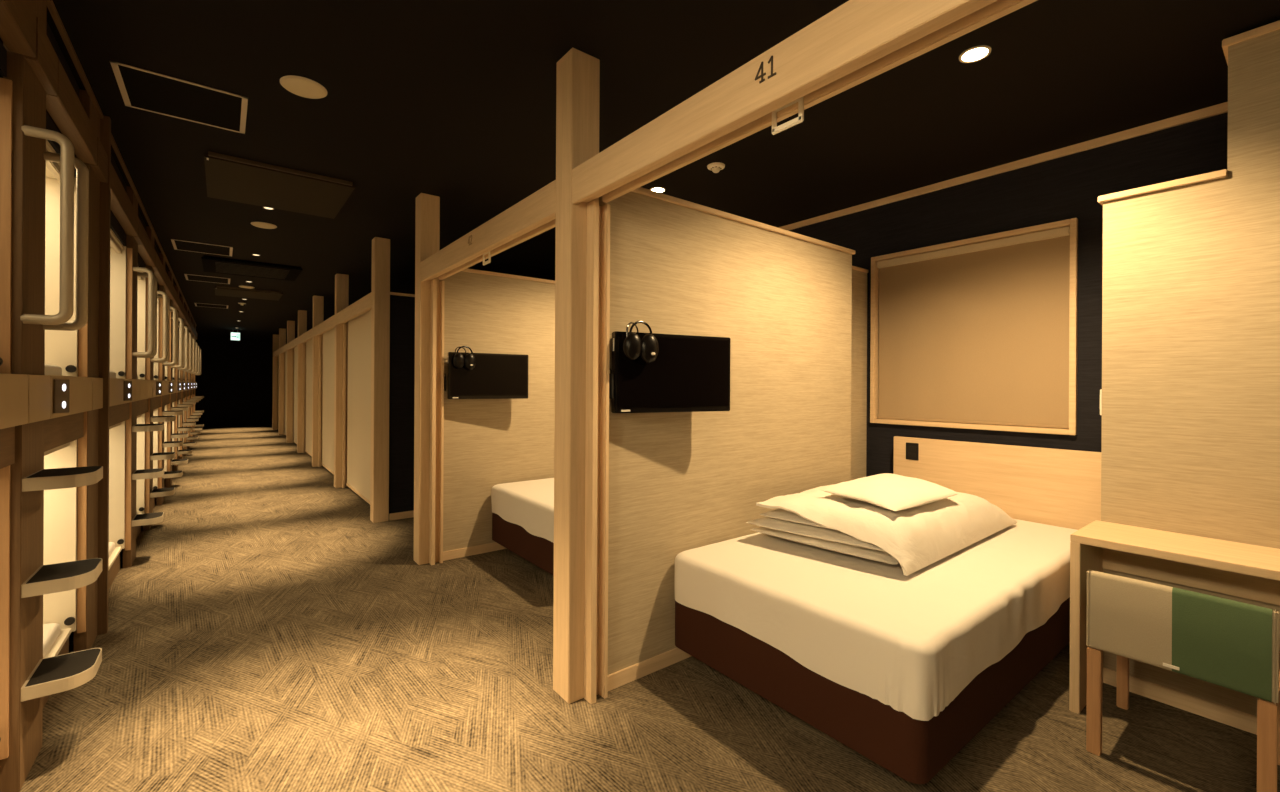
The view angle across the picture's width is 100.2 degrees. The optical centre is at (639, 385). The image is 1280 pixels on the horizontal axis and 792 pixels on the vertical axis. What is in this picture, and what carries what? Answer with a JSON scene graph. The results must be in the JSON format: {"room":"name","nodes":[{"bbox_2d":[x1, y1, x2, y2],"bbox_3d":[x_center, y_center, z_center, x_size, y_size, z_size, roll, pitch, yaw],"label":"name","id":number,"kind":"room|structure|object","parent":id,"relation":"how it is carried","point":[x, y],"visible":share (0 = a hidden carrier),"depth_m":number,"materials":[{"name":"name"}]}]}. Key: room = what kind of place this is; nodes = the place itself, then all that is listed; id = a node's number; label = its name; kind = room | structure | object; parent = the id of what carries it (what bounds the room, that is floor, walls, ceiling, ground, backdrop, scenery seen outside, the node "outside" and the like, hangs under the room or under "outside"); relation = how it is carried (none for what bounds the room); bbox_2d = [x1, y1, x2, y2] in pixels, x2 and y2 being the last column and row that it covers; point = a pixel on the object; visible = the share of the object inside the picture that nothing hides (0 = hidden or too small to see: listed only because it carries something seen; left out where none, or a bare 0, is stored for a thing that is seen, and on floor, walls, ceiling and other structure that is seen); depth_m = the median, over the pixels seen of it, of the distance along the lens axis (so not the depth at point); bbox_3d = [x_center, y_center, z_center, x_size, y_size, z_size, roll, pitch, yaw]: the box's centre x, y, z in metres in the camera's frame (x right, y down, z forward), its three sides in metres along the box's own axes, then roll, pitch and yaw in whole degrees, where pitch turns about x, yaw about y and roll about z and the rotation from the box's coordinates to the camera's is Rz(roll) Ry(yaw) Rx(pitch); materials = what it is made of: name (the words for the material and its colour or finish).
{"room":"dormitory","nodes":[
{"label":"dormitory","id":0,"kind":"room"},
{"bbox_2d":[195,337,286,426],"bbox_3d":[-12.654,-0.112,17.333,6.780,2.780,0.100,0,0,-38],"label":"wall","id":1,"kind":"structure","parent":0,"point":[235,380],"depth_m":17.07,"materials":[{"name":"black paint"}]},
{"bbox_2d":[0,0,1279,340],"bbox_3d":[-5.293,-1.490,7.913,6.780,0.060,24.000,0,0,-38],"label":"ceiling","id":2,"kind":"structure","parent":0,"point":[454,101],"depth_m":2.70,"materials":[{"name":"black paint"}]},
{"bbox_2d":[46,0,196,325],"bbox_3d":[-4.952,-1.447,5.516,0.016,0.022,19.600,0,0,-38],"label":"trim","id":3,"kind":"structure","parent":2,"relation":"attached to","point":[52,9],"depth_m":2.66,"materials":[{"name":"brown wood"}]},
{"bbox_2d":[110,60,247,133],"bbox_3d":[-2.304,-1.440,2.714,0.495,0.006,0.485,0,0,-38],"label":"frame","id":4,"kind":"object","parent":2,"relation":"attached to","point":[142,89],"visible":1,"depth_m":2.68,"materials":[{"name":"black metal"}]},
{"bbox_2d":[171,239,232,255],"bbox_3d":[-4.621,-1.453,5.663,0.490,0.006,0.505,0,0,-38],"label":"ceiling hatch","id":5,"kind":"object","parent":2,"relation":"attached to","point":[177,244],"visible":1,"depth_m":5.63,"materials":[{"name":"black metal"}]},
{"bbox_2d":[184,274,229,283],"bbox_3d":[-5.933,-1.461,7.351,0.480,0.006,0.500,0,0,-38],"label":"ceiling hatch","id":6,"kind":"object","parent":2,"relation":"attached to","point":[187,276],"visible":1,"depth_m":7.36,"materials":[{"name":"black metal"}]},
{"bbox_2d":[194,303,227,308],"bbox_3d":[-7.902,-1.472,9.873,0.480,0.006,0.500,0,0,-38],"label":"ceiling hatch","id":7,"kind":"object","parent":2,"relation":"attached to","point":[196,304],"visible":1,"depth_m":9.83,"materials":[{"name":"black metal"}]},
{"bbox_2d":[230,332,239,340],"bbox_3d":[-10.862,-1.352,14.363,0.210,0.280,0.040,0,0,-38],"label":"exit sign","id":8,"kind":"object","parent":2,"relation":"hanging from","point":[233,335],"visible":1,"depth_m":14.35,"materials":[{"name":"white plastic"}]},
{"bbox_2d":[239,286,254,288],"bbox_3d":[-5.827,-1.457,7.928,0.195,0.012,0.195,0,0,-38],"label":"ceiling speaker","id":9,"kind":"object","parent":2,"relation":"attached to","point":[248,287],"visible":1,"depth_m":7.92,"materials":[{"name":"beige"}]},
{"bbox_2d":[215,286,282,300],"bbox_3d":[-6.146,-1.446,8.408,0.835,0.036,0.870,0,0,-38],"label":"ceiling panel","id":10,"kind":"object","parent":2,"relation":"attached to","point":[219,290],"visible":0.99,"depth_m":8.30,"materials":[{"name":"black"}]},
{"bbox_2d":[202,255,301,280],"bbox_3d":[-4.800,-1.437,6.630,0.960,0.040,0.930,0,0,-38],"label":"ceiling panel","id":11,"kind":"object","parent":2,"relation":"attached to","point":[211,264],"visible":1,"depth_m":6.51,"materials":[{"name":"black"}]},
{"bbox_2d":[215,262,289,278],"bbox_3d":[-4.800,-1.419,6.630,0.720,0.006,0.666,0,0,-38],"label":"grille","id":12,"kind":"object","parent":11,"relation":"attached to","point":[224,267],"depth_m":6.61,"materials":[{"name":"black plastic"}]},
{"bbox_2d":[251,222,276,228],"bbox_3d":[-3.394,-1.443,4.829,0.195,0.012,0.195,0,0,-38],"label":"ceiling speaker","id":13,"kind":"object","parent":2,"relation":"attached to","point":[257,224],"visible":1,"depth_m":4.81,"materials":[{"name":"beige plastic"}]},
{"bbox_2d":[204,151,354,218],"bbox_3d":[-2.630,-1.426,3.903,0.835,0.036,0.930,0,0,-38],"label":"ceiling panel","id":14,"kind":"object","parent":2,"relation":"attached to","point":[229,178],"visible":1,"depth_m":3.80,"materials":[{"name":"black"}]},
{"bbox_2d":[280,75,326,98],"bbox_3d":[-1.620,-1.433,2.579,0.195,0.012,0.195,0,0,-38],"label":"ceiling speaker","id":15,"kind":"object","parent":2,"relation":"attached to","point":[298,85],"visible":1,"depth_m":2.56,"materials":[{"name":"beige plastic"}]},
{"bbox_2d":[650,187,665,192],"bbox_3d":[0.129,-1.427,3.908,0.120,0.004,0.120,0,0,-38],"label":"recessed light","id":16,"kind":"object","parent":2,"relation":"in","point":[657,189],"visible":0.73,"depth_m":3.89,"materials":[{"name":"beige"}]},
{"bbox_2d":[707,162,724,172],"bbox_3d":[0.494,-1.406,3.477,0.116,0.042,0.116,0,0,-38],"label":"smoke detector","id":17,"kind":"object","parent":2,"relation":"attached to","point":[715,167],"visible":1,"depth_m":3.45,"materials":[{"name":"white plastic"}]},
{"bbox_2d":[959,45,991,62],"bbox_3d":[1.437,-1.420,2.295,0.120,0.004,0.120,0,0,-38],"label":"recessed light","id":18,"kind":"object","parent":2,"relation":"in","point":[974,54],"visible":1,"depth_m":2.29,"materials":[{"name":"beige"}]},
{"bbox_2d":[19,424,1279,791],"bbox_3d":[-5.309,1.350,7.913,6.780,0.060,24.000,0,0,-38],"label":"floor","id":19,"kind":"structure","parent":0,"point":[266,634],"depth_m":2.27,"materials":[{"name":"brown carpet"}]},
{"bbox_2d":[0,0,35,740],"bbox_3d":[-2.467,-0.054,0.772,1.960,2.779,1.001,0,0,-38],"label":"bunk","id":20,"kind":"object","parent":19,"relation":"on","point":[17,17],"visible":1,"depth_m":1.66,"materials":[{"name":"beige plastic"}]},
{"bbox_2d":[0,0,102,791],"bbox_3d":[-2.100,-0.052,1.883,0.285,2.780,0.297,0,0,-38],"label":"ladder","id":21,"kind":"object","parent":19,"relation":"on","point":[26,677],"visible":0.99,"depth_m":1.81,"materials":[{"name":"beige wood"}]},
{"bbox_2d":[43,22,96,707],"bbox_3d":[-3.196,-0.058,1.725,1.983,2.779,0.801,0,0,-38],"label":"bunk","id":22,"kind":"object","parent":19,"relation":"on","point":[71,394],"visible":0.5,"depth_m":2.52,"materials":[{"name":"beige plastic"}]},
{"bbox_2d":[52,378,69,414],"bbox_3d":[-2.229,0.040,2.066,0.038,0.138,0.103,0,0,-38],"label":"switch","id":23,"kind":"object","parent":22,"relation":"attached to","point":[60,386],"depth_m":2.04,"materials":[{"name":"brown"}]},
{"bbox_2d":[73,89,110,651],"bbox_3d":[-2.814,-0.056,2.753,0.081,2.780,0.347,0,0,-38],"label":"post","id":24,"kind":"object","parent":19,"relation":"on","point":[94,337],"visible":0.79,"depth_m":2.79,"materials":[{"name":"brown wood"}]},
{"bbox_2d":[108,155,137,589],"bbox_3d":[-4.052,-0.063,2.821,1.983,2.779,1.281,0,0,-38],"label":"bunk","id":25,"kind":"object","parent":19,"relation":"on","point":[122,390],"visible":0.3,"depth_m":3.83,"materials":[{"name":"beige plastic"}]},
{"bbox_2d":[123,380,131,401],"bbox_3d":[-3.349,0.034,3.501,0.038,0.138,0.103,0,0,-38],"label":"switch","id":26,"kind":"object","parent":25,"relation":"attached to","point":[127,384],"depth_m":3.47,"materials":[{"name":"brown"}]},
{"bbox_2d":[122,210,154,558],"bbox_3d":[-4.934,-0.068,3.933,1.960,2.779,0.961,0,0,-38],"label":"bunk","id":27,"kind":"object","parent":19,"relation":"on","point":[146,251],"visible":0.05,"depth_m":4.83,"materials":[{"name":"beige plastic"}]},
{"bbox_2d":[123,186,163,567],"bbox_3d":[-3.751,-0.061,4.058,0.210,2.780,0.297,0,0,-38],"label":"ladder","id":28,"kind":"object","parent":19,"relation":"on","point":[132,474],"visible":0.95,"depth_m":3.96,"materials":[{"name":"brown wood"}]},
{"bbox_2d":[143,226,175,530],"bbox_3d":[-4.526,-0.066,5.051,0.210,2.780,0.297,0,0,-38],"label":"post","id":29,"kind":"object","parent":19,"relation":"on","point":[150,456],"visible":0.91,"depth_m":4.96,"materials":[{"name":"brown wood"}]},
{"bbox_2d":[153,243,166,507],"bbox_3d":[-5.701,-0.072,4.933,1.983,2.779,0.961,0,0,-38],"label":"bunk","id":30,"kind":"object","parent":19,"relation":"on","point":[161,275],"visible":0.09,"depth_m":5.83,"materials":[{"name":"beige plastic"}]},
{"bbox_2d":[156,381,161,394],"bbox_3d":[-4.678,0.026,5.204,0.038,0.138,0.103,0,0,-38],"label":"switch","id":31,"kind":"object","parent":30,"relation":"attached to","point":[158,383],"depth_m":5.18,"materials":[{"name":"brown plastic"}]},
{"bbox_2d":[155,266,174,501],"bbox_3d":[-6.467,-0.076,5.914,1.983,2.779,0.931,0,0,-38],"label":"bunk","id":32,"kind":"object","parent":19,"relation":"on","point":[170,292],"visible":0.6,"depth_m":6.70,"materials":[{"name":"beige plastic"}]},
{"bbox_2d":[168,382,172,392],"bbox_3d":[-5.614,0.021,6.402,0.038,0.138,0.103,0,0,-38],"label":"switch","id":33,"kind":"object","parent":32,"relation":"attached to","point":[170,384],"depth_m":6.37,"materials":[{"name":"brown plastic"}]},
{"bbox_2d":[156,253,182,505],"bbox_3d":[-5.301,-0.070,6.044,0.210,2.780,0.297,0,0,-38],"label":"post","id":34,"kind":"object","parent":19,"relation":"on","point":[161,366],"visible":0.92,"depth_m":5.93,"materials":[{"name":"brown wood"}]},
{"bbox_2d":[164,282,180,484],"bbox_3d":[-7.239,-0.081,6.904,1.983,2.779,0.981,0,0,-38],"label":"bunk","id":35,"kind":"object","parent":19,"relation":"on","point":[177,305],"visible":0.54,"depth_m":7.63,"materials":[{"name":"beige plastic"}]},
{"bbox_2d":[166,271,187,487],"bbox_3d":[-6.058,-0.074,7.014,0.210,2.780,0.297,0,0,-38],"label":"post","id":36,"kind":"object","parent":19,"relation":"on","point":[170,462],"visible":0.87,"depth_m":6.91,"materials":[{"name":"brown wood"}]},
{"bbox_2d":[172,295,184,470],"bbox_3d":[-8.027,-0.085,7.913,1.983,2.779,0.981,0,0,-38],"label":"bunk","id":37,"kind":"object","parent":19,"relation":"on","point":[181,314],"visible":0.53,"depth_m":8.69,"materials":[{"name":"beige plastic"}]},
{"bbox_2d":[173,286,192,470],"bbox_3d":[-6.846,-0.079,8.023,0.210,2.780,0.297,0,0,-38],"label":"post","id":38,"kind":"object","parent":19,"relation":"on","point":[177,428],"visible":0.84,"depth_m":7.93,"materials":[{"name":"brown wood"}]},
{"bbox_2d":[178,305,188,458],"bbox_3d":[-8.814,-0.090,8.922,1.983,2.779,0.981,0,0,-38],"label":"bunk","id":39,"kind":"object","parent":19,"relation":"on","point":[186,322],"visible":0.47,"depth_m":9.56,"materials":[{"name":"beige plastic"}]},
{"bbox_2d":[179,297,195,458],"bbox_3d":[-7.633,-0.084,9.032,0.210,2.780,0.297,0,0,-38],"label":"post","id":40,"kind":"object","parent":19,"relation":"on","point":[182,423],"visible":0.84,"depth_m":8.94,"materials":[{"name":"brown wood"}]},
{"bbox_2d":[187,320,192,426],"bbox_3d":[-9.602,-0.094,9.931,1.983,2.779,0.981,0,0,-38],"label":"bunk","id":41,"kind":"object","parent":19,"relation":"on","point":[190,327],"visible":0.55,"depth_m":10.60,"materials":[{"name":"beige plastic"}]},
{"bbox_2d":[183,306,198,455],"bbox_3d":[-8.421,-0.088,10.041,0.210,2.780,0.297,0,0,-38],"label":"post","id":42,"kind":"object","parent":19,"relation":"on","point":[186,308],"visible":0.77,"depth_m":9.93,"materials":[{"name":"brown wood"}]},
{"bbox_2d":[190,326,194,414],"bbox_3d":[-10.389,-0.099,10.940,1.983,2.779,0.981,0,0,-38],"label":"bunk","id":43,"kind":"object","parent":19,"relation":"on","point":[193,332],"visible":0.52,"depth_m":11.56,"materials":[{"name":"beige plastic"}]},
{"bbox_2d":[187,313,200,448],"bbox_3d":[-9.209,-0.092,11.050,0.210,2.780,0.297,0,0,-38],"label":"post","id":44,"kind":"object","parent":19,"relation":"on","point":[189,314],"visible":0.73,"depth_m":10.96,"materials":[{"name":"brown wood"}]},
{"bbox_2d":[193,330,196,393],"bbox_3d":[-11.177,-0.103,11.949,1.983,2.779,0.981,0,0,-38],"label":"bunk","id":45,"kind":"object","parent":19,"relation":"on","point":[195,336],"visible":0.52,"depth_m":12.50,"materials":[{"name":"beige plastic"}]},
{"bbox_2d":[190,319,201,441],"bbox_3d":[-9.996,-0.097,12.059,0.210,2.780,0.297,0,0,-38],"label":"post","id":46,"kind":"object","parent":19,"relation":"on","point":[192,321],"visible":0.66,"depth_m":11.96,"materials":[{"name":"brown wood"}]},
{"bbox_2d":[193,324,203,435],"bbox_3d":[-10.784,-0.102,13.068,0.210,2.780,0.297,0,0,-38],"label":"post","id":47,"kind":"object","parent":19,"relation":"on","point":[194,375],"visible":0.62,"depth_m":12.98,"materials":[{"name":"brown wood"}]},
{"bbox_2d":[272,334,278,429],"bbox_3d":[-10.691,-0.101,15.695,0.140,2.780,0.140,0,0,-38],"label":"timber post","id":48,"kind":"object","parent":19,"relation":"on","point":[275,337],"visible":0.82,"depth_m":15.62,"materials":[{"name":"beige wood"}]},
{"bbox_2d":[278,328,285,435],"bbox_3d":[-9.337,-0.093,13.960,0.140,2.780,0.140,0,0,-38],"label":"timber post","id":49,"kind":"object","parent":19,"relation":"on","point":[282,332],"visible":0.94,"depth_m":13.89,"materials":[{"name":"beige wood"}]},
{"bbox_2d":[273,349,278,356],"bbox_3d":[-10.009,-0.896,14.828,0.140,0.146,2.060,0,0,-38],"label":"header beam","id":50,"kind":"structure","parent":49,"relation":"attached to","point":[275,353],"depth_m":14.63,"materials":[{"name":"brown wood"}]},
{"bbox_2d":[275,355,278,429],"bbox_3d":[-9.997,0.185,14.842,0.134,2.216,2.058,0,0,-38],"label":"screen","id":51,"kind":"object","parent":50,"relation":"attached to","point":[277,358],"visible":0.3,"depth_m":15.60,"materials":[{"name":"wood"}]},
{"bbox_2d":[282,351,286,435],"bbox_3d":[-8.643,0.193,13.107,0.134,2.216,2.058,0,0,-38],"label":"screen","id":52,"kind":"object","parent":19,"relation":"on","point":[284,399],"visible":0.43,"depth_m":13.87,"materials":[{"name":"wood"}]},
{"bbox_2d":[279,344,286,353],"bbox_3d":[-8.655,-0.888,13.093,0.140,0.146,2.060,0,0,-38],"label":"header beam","id":53,"kind":"structure","parent":52,"relation":"attached to","point":[282,349],"depth_m":12.92,"materials":[{"name":"brown wood"}]},
{"bbox_2d":[286,321,294,442],"bbox_3d":[-7.983,-0.086,12.226,0.140,2.780,0.140,0,0,-38],"label":"timber post","id":54,"kind":"object","parent":19,"relation":"on","point":[290,324],"visible":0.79,"depth_m":12.15,"materials":[{"name":"beige wood"}]},
{"bbox_2d":[291,345,297,443],"bbox_3d":[-7.290,0.201,11.373,0.134,2.216,2.058,0,0,-38],"label":"screen","id":55,"kind":"object","parent":19,"relation":"on","point":[294,351],"visible":0.35,"depth_m":12.08,"materials":[{"name":"wood"}]},
{"bbox_2d":[287,337,297,349],"bbox_3d":[-7.302,-0.881,11.359,0.140,0.146,2.060,0,0,-38],"label":"header beam","id":56,"kind":"structure","parent":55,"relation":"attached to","point":[293,343],"depth_m":11.26,"materials":[{"name":"brown wood"}]},
{"bbox_2d":[297,310,306,452],"bbox_3d":[-6.629,-0.078,10.492,0.140,2.780,0.140,0,0,-38],"label":"timber post","id":57,"kind":"object","parent":19,"relation":"on","point":[302,315],"visible":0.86,"depth_m":10.42,"materials":[{"name":"beige wood"}]},
{"bbox_2d":[312,295,323,466],"bbox_3d":[-5.276,-0.070,8.758,0.140,2.780,0.140,0,0,-38],"label":"timber post","id":58,"kind":"object","parent":19,"relation":"on","point":[318,301],"visible":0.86,"depth_m":8.69,"materials":[{"name":"beige wood"}]},
{"bbox_2d":[298,329,311,343],"bbox_3d":[-5.948,-0.873,9.625,0.140,0.146,2.060,0,0,-38],"label":"header beam","id":59,"kind":"structure","parent":58,"relation":"attached to","point":[307,335],"depth_m":9.50,"materials":[{"name":"brown wood"}]},
{"bbox_2d":[302,338,311,456],"bbox_3d":[-5.936,0.208,9.639,0.134,2.216,2.058,0,0,-38],"label":"screen","id":60,"kind":"object","parent":59,"relation":"attached to","point":[307,348],"visible":0.39,"depth_m":10.21,"materials":[{"name":"fabric"}]},
{"bbox_2d":[334,274,348,487],"bbox_3d":[-3.922,-0.062,7.024,0.140,2.780,0.140,0,0,-38],"label":"timber post","id":61,"kind":"object","parent":19,"relation":"on","point":[341,280],"visible":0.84,"depth_m":6.96,"materials":[{"name":"beige wood"}]},
{"bbox_2d":[314,315,334,335],"bbox_3d":[-4.594,-0.865,7.891,0.140,0.146,2.060,0,0,-38],"label":"header beam","id":62,"kind":"structure","parent":61,"relation":"attached to","point":[329,323],"depth_m":7.69,"materials":[{"name":"brown wood"}]},
{"bbox_2d":[318,327,334,474],"bbox_3d":[-4.582,0.216,7.905,0.134,2.216,2.058,0,0,-38],"label":"screen","id":63,"kind":"object","parent":62,"relation":"attached to","point":[327,341],"visible":0.41,"depth_m":8.34,"materials":[{"name":"fabric"}]},
{"bbox_2d":[370,237,389,522],"bbox_3d":[-2.568,-0.055,5.289,0.140,2.780,0.140,0,0,-38],"label":"timber post","id":64,"kind":"object","parent":19,"relation":"on","point":[380,286],"visible":1,"depth_m":5.24,"materials":[{"name":"brown wood"}]},
{"bbox_2d":[336,293,370,324],"bbox_3d":[-3.241,-0.858,6.157,0.140,0.146,2.060,0,0,-38],"label":"header beam","id":65,"kind":"structure","parent":64,"relation":"attached to","point":[363,304],"depth_m":5.98,"materials":[{"name":"brown wood"}]},
{"bbox_2d":[342,308,370,503],"bbox_3d":[-3.229,0.224,6.171,0.134,2.216,2.058,0,0,-38],"label":"screen","id":66,"kind":"object","parent":65,"relation":"attached to","point":[356,393],"visible":0.5,"depth_m":6.44,"materials":[{"name":"fabric"}]},
{"bbox_2d":[389,292,414,520],"bbox_3d":[-1.466,0.211,6.151,2.657,2.262,0.128,0,0,-38],"label":"wall","id":67,"kind":"structure","parent":19,"relation":"on","point":[402,305],"depth_m":5.37,"materials":[{"name":"black paper"}]},
{"bbox_2d":[414,193,439,564],"bbox_3d":[-1.630,-0.049,4.087,0.140,2.780,0.140,0,0,-38],"label":"timber post","id":68,"kind":"object","parent":19,"relation":"on","point":[427,215],"visible":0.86,"depth_m":4.02,"materials":[{"name":"beige wood"}]},
{"bbox_2d":[439,268,554,560],"bbox_3d":[-0.515,0.216,4.950,2.636,2.262,0.155,0,0,-38],"label":"wall","id":69,"kind":"structure","parent":19,"relation":"on","point":[488,443],"depth_m":4.33,"materials":[{"name":"wood"}]},
{"bbox_2d":[444,352,527,398],"bbox_3d":[-1.215,-0.074,4.231,0.648,0.356,0.132,0,0,-31],"label":"television","id":70,"kind":"object","parent":69,"relation":"attached to","point":[493,376],"visible":0.96,"depth_m":4.18,"materials":[{"name":"black plastic"}]},
{"bbox_2d":[453,346,475,369],"bbox_3d":[-1.331,-0.209,4.057,0.119,0.186,0.150,0,0,26],"label":"headphones","id":71,"kind":"object","parent":70,"relation":"hanging from","point":[459,361],"visible":0.99,"depth_m":4.04,"materials":[{"name":"black plastic"}]},
{"bbox_2d":[453,353,464,368],"bbox_3d":[-1.364,-0.187,4.031,0.084,0.118,0.052,0,0,-35],"label":"ear cup","id":72,"kind":"object","parent":71,"relation":"on","point":[458,360],"depth_m":4.01,"materials":[{"name":"black plastic"}]},
{"bbox_2d":[464,353,475,369],"bbox_3d":[-1.295,-0.180,4.072,0.092,0.129,0.052,0,0,-26],"label":"ear cup","id":73,"kind":"object","parent":71,"relation":"on","point":[469,360],"depth_m":4.05,"materials":[{"name":"black plastic"}]},
{"bbox_2d":[491,478,553,575],"bbox_3d":[0.002,1.073,4.477,2.154,0.554,1.210,0,0,-38],"label":"bed","id":74,"kind":"object","parent":19,"relation":"on","point":[522,511],"visible":0.17,"depth_m":3.85,"materials":[{"name":"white fabric"}]},
{"bbox_2d":[553,48,599,703],"bbox_3d":[-0.281,-0.042,2.359,0.140,2.780,0.140,0,0,-38],"label":"timber post","id":75,"kind":"object","parent":19,"relation":"on","point":[577,72],"visible":0.87,"depth_m":2.30,"materials":[{"name":"beige wood"}]},
{"bbox_2d":[420,180,555,281],"bbox_3d":[-0.952,-0.844,3.223,0.142,0.146,2.052,0,0,-38],"label":"header beam","id":76,"kind":"structure","parent":75,"relation":"attached to","point":[540,206],"depth_m":2.88,"materials":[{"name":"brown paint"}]},
{"bbox_2d":[428,215,555,564],"bbox_3d":[-0.939,0.237,3.237,0.134,2.216,2.050,0,0,-38],"label":"door frame","id":77,"kind":"structure","parent":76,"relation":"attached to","point":[437,287],"depth_m":4.01,"materials":[{"name":"brown wood"}]},
{"bbox_2d":[572,0,980,204],"bbox_3d":[0.440,-0.837,1.439,0.142,0.146,2.193,0,0,-38],"label":"header beam","id":78,"kind":"structure","parent":75,"relation":"attached to","point":[854,31],"depth_m":1.44,"materials":[{"name":"brown paint"}]},
{"bbox_2d":[583,0,1036,703],"bbox_3d":[0.453,0.245,1.454,0.134,2.216,2.191,0,0,-38],"label":"door frame","id":79,"kind":"structure","parent":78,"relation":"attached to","point":[981,13],"depth_m":2.27,"materials":[{"name":"brown wood"}]},
{"bbox_2d":[599,187,867,690],"bbox_3d":[0.784,0.224,3.287,2.637,2.262,0.344,0,0,-38],"label":"wall","id":80,"kind":"structure","parent":19,"relation":"on","point":[792,307],"depth_m":2.80,"materials":[{"name":"wood"}]},
{"bbox_2d":[609,331,730,412],"bbox_3d":[0.132,-0.056,2.493,0.637,0.356,0.112,0,0,-27],"label":"television","id":81,"kind":"object","parent":80,"relation":"attached to","point":[689,373],"visible":0.9,"depth_m":2.44,"materials":[{"name":"black plastic"}]},
{"bbox_2d":[623,321,658,362],"bbox_3d":[0.004,-0.192,2.339,0.119,0.186,0.150,0,0,30],"label":"headphones","id":82,"kind":"object","parent":81,"relation":"hanging from","point":[634,347],"visible":0.99,"depth_m":2.32,"materials":[{"name":"black plastic"}]},
{"bbox_2d":[623,333,641,359],"bbox_3d":[-0.032,-0.169,2.317,0.082,0.118,0.059,0,0,-38],"label":"ear cup","id":83,"kind":"object","parent":82,"relation":"on","point":[632,345],"depth_m":2.30,"materials":[{"name":"black plastic"}]},
{"bbox_2d":[640,334,658,362],"bbox_3d":[0.041,-0.163,2.351,0.092,0.129,0.052,0,0,-22],"label":"ear cup","id":84,"kind":"object","parent":82,"relation":"on","point":[649,347],"depth_m":2.33,"materials":[{"name":"black plastic"}]},
{"bbox_2d":[674,519,1077,783],"bbox_3d":[1.347,1.080,2.756,2.154,0.554,1.202,0,0,-38],"label":"bed","id":85,"kind":"object","parent":19,"relation":"on","point":[898,669],"visible":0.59,"depth_m":2.05,"materials":[{"name":"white fabric"}]},
{"bbox_2d":[746,484,1016,575],"bbox_3d":[1.351,0.677,2.928,1.501,0.241,0.842,0,0,-38],"label":"duvet","id":86,"kind":"object","parent":85,"relation":"on","point":[915,538],"visible":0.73,"depth_m":2.50,"materials":[{"name":"white fabric"}]},
{"bbox_2d":[820,473,958,510],"bbox_3d":[1.279,0.521,2.745,0.800,0.084,0.470,0,0,-38],"label":"pillow","id":87,"kind":"object","parent":86,"relation":"on","point":[894,492],"visible":1,"depth_m":2.58,"materials":[{"name":"white fabric"}]},
{"bbox_2d":[1069,520,1279,713],"bbox_3d":[2.419,0.995,1.769,0.399,0.738,1.505,0,0,-38],"label":"desk","id":88,"kind":"object","parent":19,"relation":"on","point":[1243,570],"visible":0.8,"depth_m":2.20,"materials":[{"name":"beige wood"}]},
{"bbox_2d":[1086,569,1279,791],"bbox_3d":[1.996,1.025,1.963,0.508,0.672,0.460,0,0,-38],"label":"chair","id":89,"kind":"object","parent":19,"relation":"on","point":[1230,644],"visible":1,"depth_m":1.79,"materials":[{"name":"green fabric"}]},
{"bbox_2d":[1098,20,1279,734],"bbox_3d":[2.893,-0.015,2.100,0.776,2.764,1.551,0,0,-38],"label":"wall","id":90,"kind":"structure","parent":19,"relation":"on","point":[1191,272],"depth_m":2.21,"materials":[{"name":"wood"}]},
{"bbox_2d":[1100,389,1101,414],"bbox_3d":[2.159,0.077,2.499,0.070,0.120,0.011,0,0,-38],"label":"wall switch","id":91,"kind":"object","parent":90,"relation":"attached to","point":[1101,389],"visible":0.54,"depth_m":2.48,"materials":[{"name":"white plastic"}]},
{"bbox_2d":[789,112,1227,476],"bbox_3d":[-2.676,-0.055,9.962,0.120,2.780,23.800,0,0,-38],"label":"wall","id":92,"kind":"structure","parent":0,"point":[1069,186],"depth_m":3.25,"materials":[{"name":"black paint"}]},
{"bbox_2d":[870,218,1077,434],"bbox_3d":[2.211,-0.347,3.662,0.130,1.274,1.259,0,0,-38],"label":"window","id":93,"kind":"structure","parent":92,"relation":"in","point":[1072,223],"depth_m":3.46,"materials":[{"name":"beige wood"}]},
{"bbox_2d":[877,226,1069,428],"bbox_3d":[2.197,-0.345,3.651,0.057,1.202,1.187,0,0,-38],"label":"roller blind","id":94,"kind":"object","parent":93,"relation":"attached to","point":[978,333],"visible":0.93,"depth_m":3.57,"materials":[{"name":"beige fabric"}]},
{"bbox_2d":[893,436,1100,529],"bbox_3d":[2.262,0.808,3.440,0.114,0.870,1.235,0,0,-38],"label":"headboard","id":95,"kind":"object","parent":92,"relation":"attached to","point":[1048,486],"visible":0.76,"depth_m":3.29,"materials":[{"name":"beige wood"}]},
{"bbox_2d":[906,442,918,459],"bbox_3d":[1.927,0.466,3.788,0.006,0.120,0.088,0,0,-38],"label":"power outlet","id":96,"kind":"object","parent":95,"relation":"attached to","point":[912,448],"depth_m":3.78,"materials":[{"name":"black plastic"}]},
{"bbox_2d":[778,102,1227,230],"bbox_3d":[-2.725,-1.423,9.918,0.022,0.045,23.800,0,0,-38],"label":"trim","id":97,"kind":"structure","parent":92,"relation":"attached to","point":[1221,108],"depth_m":3.29,"materials":[{"name":"brown wood"}]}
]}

